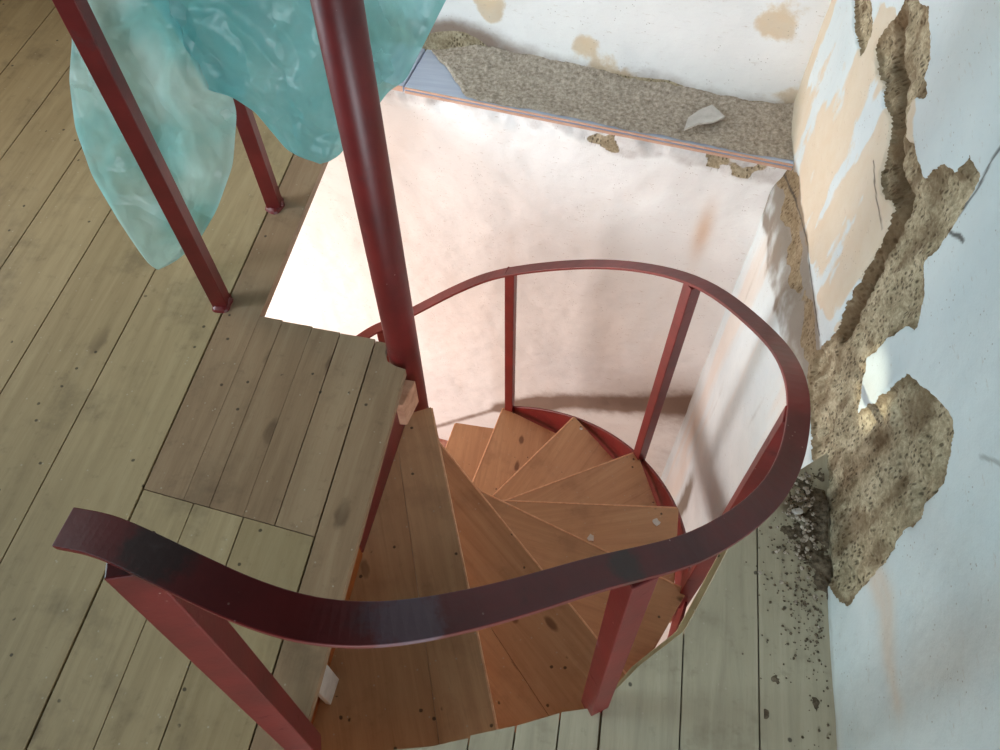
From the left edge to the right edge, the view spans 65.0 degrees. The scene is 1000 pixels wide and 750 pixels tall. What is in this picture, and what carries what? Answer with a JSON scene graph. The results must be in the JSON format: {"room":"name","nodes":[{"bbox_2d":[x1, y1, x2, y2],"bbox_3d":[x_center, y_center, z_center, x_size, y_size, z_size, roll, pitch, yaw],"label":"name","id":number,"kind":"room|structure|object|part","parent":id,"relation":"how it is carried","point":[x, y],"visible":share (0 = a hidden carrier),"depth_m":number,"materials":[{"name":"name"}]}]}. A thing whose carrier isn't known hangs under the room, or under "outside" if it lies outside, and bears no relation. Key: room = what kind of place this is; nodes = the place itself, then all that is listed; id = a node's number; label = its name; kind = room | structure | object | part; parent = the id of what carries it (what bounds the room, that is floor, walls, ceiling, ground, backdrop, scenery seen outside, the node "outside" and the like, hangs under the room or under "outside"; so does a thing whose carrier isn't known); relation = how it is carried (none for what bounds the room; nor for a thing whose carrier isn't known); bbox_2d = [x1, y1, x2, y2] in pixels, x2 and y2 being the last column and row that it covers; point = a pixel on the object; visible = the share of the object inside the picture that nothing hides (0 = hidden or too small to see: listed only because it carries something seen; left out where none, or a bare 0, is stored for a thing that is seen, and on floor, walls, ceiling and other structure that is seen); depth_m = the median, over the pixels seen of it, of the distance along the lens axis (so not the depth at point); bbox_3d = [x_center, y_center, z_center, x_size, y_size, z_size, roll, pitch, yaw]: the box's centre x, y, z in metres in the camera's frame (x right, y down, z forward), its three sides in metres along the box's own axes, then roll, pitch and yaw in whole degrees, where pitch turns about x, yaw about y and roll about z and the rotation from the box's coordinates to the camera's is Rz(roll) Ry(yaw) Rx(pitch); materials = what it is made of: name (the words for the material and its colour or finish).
{"room":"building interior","nodes":[
{"label":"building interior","id":0,"kind":"room"},
{"bbox_2d":[0,0,836,749],"bbox_3d":[-1.077,0.163,1.839,3.673,0.050,3.551,8,57,5],"label":"floor","id":1,"kind":"structure","parent":0,"point":[251,442],"depth_m":1.78,"materials":[{"name":"brown wood"}]},
{"bbox_2d":[52,0,284,312],"bbox_3d":[-0.625,-0.836,1.883,0.073,0.959,1.202,10,58,7],"label":"balustrade","id":2,"kind":"object","parent":1,"relation":"on","point":[78,17],"visible":0.96,"depth_m":1.66,"materials":[{"name":"red metal"}]},
{"bbox_2d":[69,0,445,268],"bbox_3d":[-0.465,-0.680,1.831,1.018,0.804,0.121,-18,59,-11],"label":"cloth","id":3,"kind":"object","parent":2,"relation":"hanging from","point":[263,55],"visible":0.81,"depth_m":1.75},
{"bbox_3d":[-0.645,-0.741,1.827,0.051,0.950,0.041,-1,57,0],"label":"post","id":4,"kind":"part","parent":2,"relation":"part of","materials":[{"name":"red metal"}]},
{"bbox_2d":[397,380,418,424],"bbox_3d":[-0.257,0.069,1.984,0.079,0.100,0.080,8,57,5],"label":"joist","id":5,"kind":"object","parent":1,"relation":"attached to","point":[408,402],"visible":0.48,"depth_m":1.96,"materials":[{"name":"brown wood"}]},
{"bbox_2d":[742,468,830,749],"bbox_3d":[0.590,0.443,1.617,0.182,0.026,0.666,8,57,5],"label":"debris","id":6,"kind":"object","parent":1,"relation":"on","point":[816,516],"visible":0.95,"depth_m":1.67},
{"bbox_2d":[791,508,802,514],"bbox_3d":[0.646,0.298,1.704,0.023,0.009,0.015,-12,58,-7],"label":"flake","id":7,"kind":"object","parent":6,"relation":"on","point":[799,511],"visible":1,"depth_m":1.70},
{"bbox_2d":[439,438,447,446],"bbox_3d":[-1.063,1.547,3.831,4.400,0.100,4.400,8,57,5],"label":"floor","id":8,"kind":"structure","parent":0,"point":[443,442],"depth_m":4.52,"materials":[{"name":"tile"}]},
{"bbox_2d":[52,0,810,749],"bbox_3d":[-0.168,-0.013,1.917,1.493,4.800,1.673,-35,63,-20],"label":"spiral staircase","id":9,"kind":"structure","parent":8,"relation":"on","point":[479,598],"depth_m":1.71,"materials":[{"name":"red paint"}]},
{"bbox_3d":[-0.288,0.226,1.913,0.006,0.148,0.386,10,58,7],"label":"riser plate","id":10,"kind":"part","parent":9,"relation":"part of","materials":[{"name":"red paint"}]},
{"bbox_3d":[-0.160,0.099,2.118,1.463,2.268,1.669,-38,64,-21],"label":"handrail","id":11,"kind":"part","parent":9,"relation":"part of","materials":[{"name":"red metal"}]},
{"bbox_2d":[587,534,593,540],"bbox_3d":[0.290,0.521,2.519,0.022,0.003,0.024,8,57,5],"label":"flake","id":12,"kind":"object","parent":9,"relation":"on","point":[590,537],"visible":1,"depth_m":2.52,"materials":[{"name":"white paint"}]},
{"bbox_2d":[653,518,660,525],"bbox_3d":[0.507,0.477,2.546,0.021,0.003,0.024,-30,62,-17],"label":"flake","id":13,"kind":"object","parent":9,"relation":"on","point":[656,522],"visible":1,"depth_m":2.54,"materials":[{"name":"white paint"}]},
{"bbox_2d":[265,90,786,477],"bbox_3d":[-0.833,-0.407,3.647,4.070,2.436,0.042,15,58,10],"label":"wall","id":14,"kind":"structure","parent":0,"point":[478,191],"depth_m":3.02,"materials":[{"name":"paint"}]},
{"bbox_2d":[390,43,793,170],"bbox_3d":[0.171,-0.899,2.503,1.525,0.022,0.255,14,58,10],"label":"ledge","id":15,"kind":"object","parent":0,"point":[428,77],"visible":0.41,"depth_m":2.47,"materials":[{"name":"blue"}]},
{"bbox_2d":[431,45,793,160],"bbox_3d":[0.318,-0.866,2.434,1.204,0.054,0.206,14,58,10],"label":"gravel","id":16,"kind":"object","parent":15,"relation":"on","point":[491,74],"visible":0.98,"depth_m":2.44,"materials":[{"name":"grey gravel"}]},
{"bbox_2d":[684,105,724,130],"bbox_3d":[0.604,-0.773,2.371,0.144,0.007,0.065,-26,61,-16],"label":"flake","id":17,"kind":"object","parent":16,"relation":"on","point":[709,114],"visible":1,"depth_m":2.37,"materials":[{"name":"white paint"}]},
{"bbox_2d":[393,0,830,103],"bbox_3d":[-0.808,-1.881,1.716,4.090,2.420,0.025,14,58,10],"label":"wall","id":18,"kind":"structure","parent":0,"point":[750,50],"depth_m":2.37,"materials":[{"name":"paint"}]},
{"bbox_2d":[655,0,999,749],"bbox_3d":[0.702,0.349,1.677,0.087,4.900,3.651,7,57,5],"label":"wall","id":19,"kind":"structure","parent":0,"point":[875,259],"depth_m":1.45,"materials":[{"name":"paint"}]}
]}

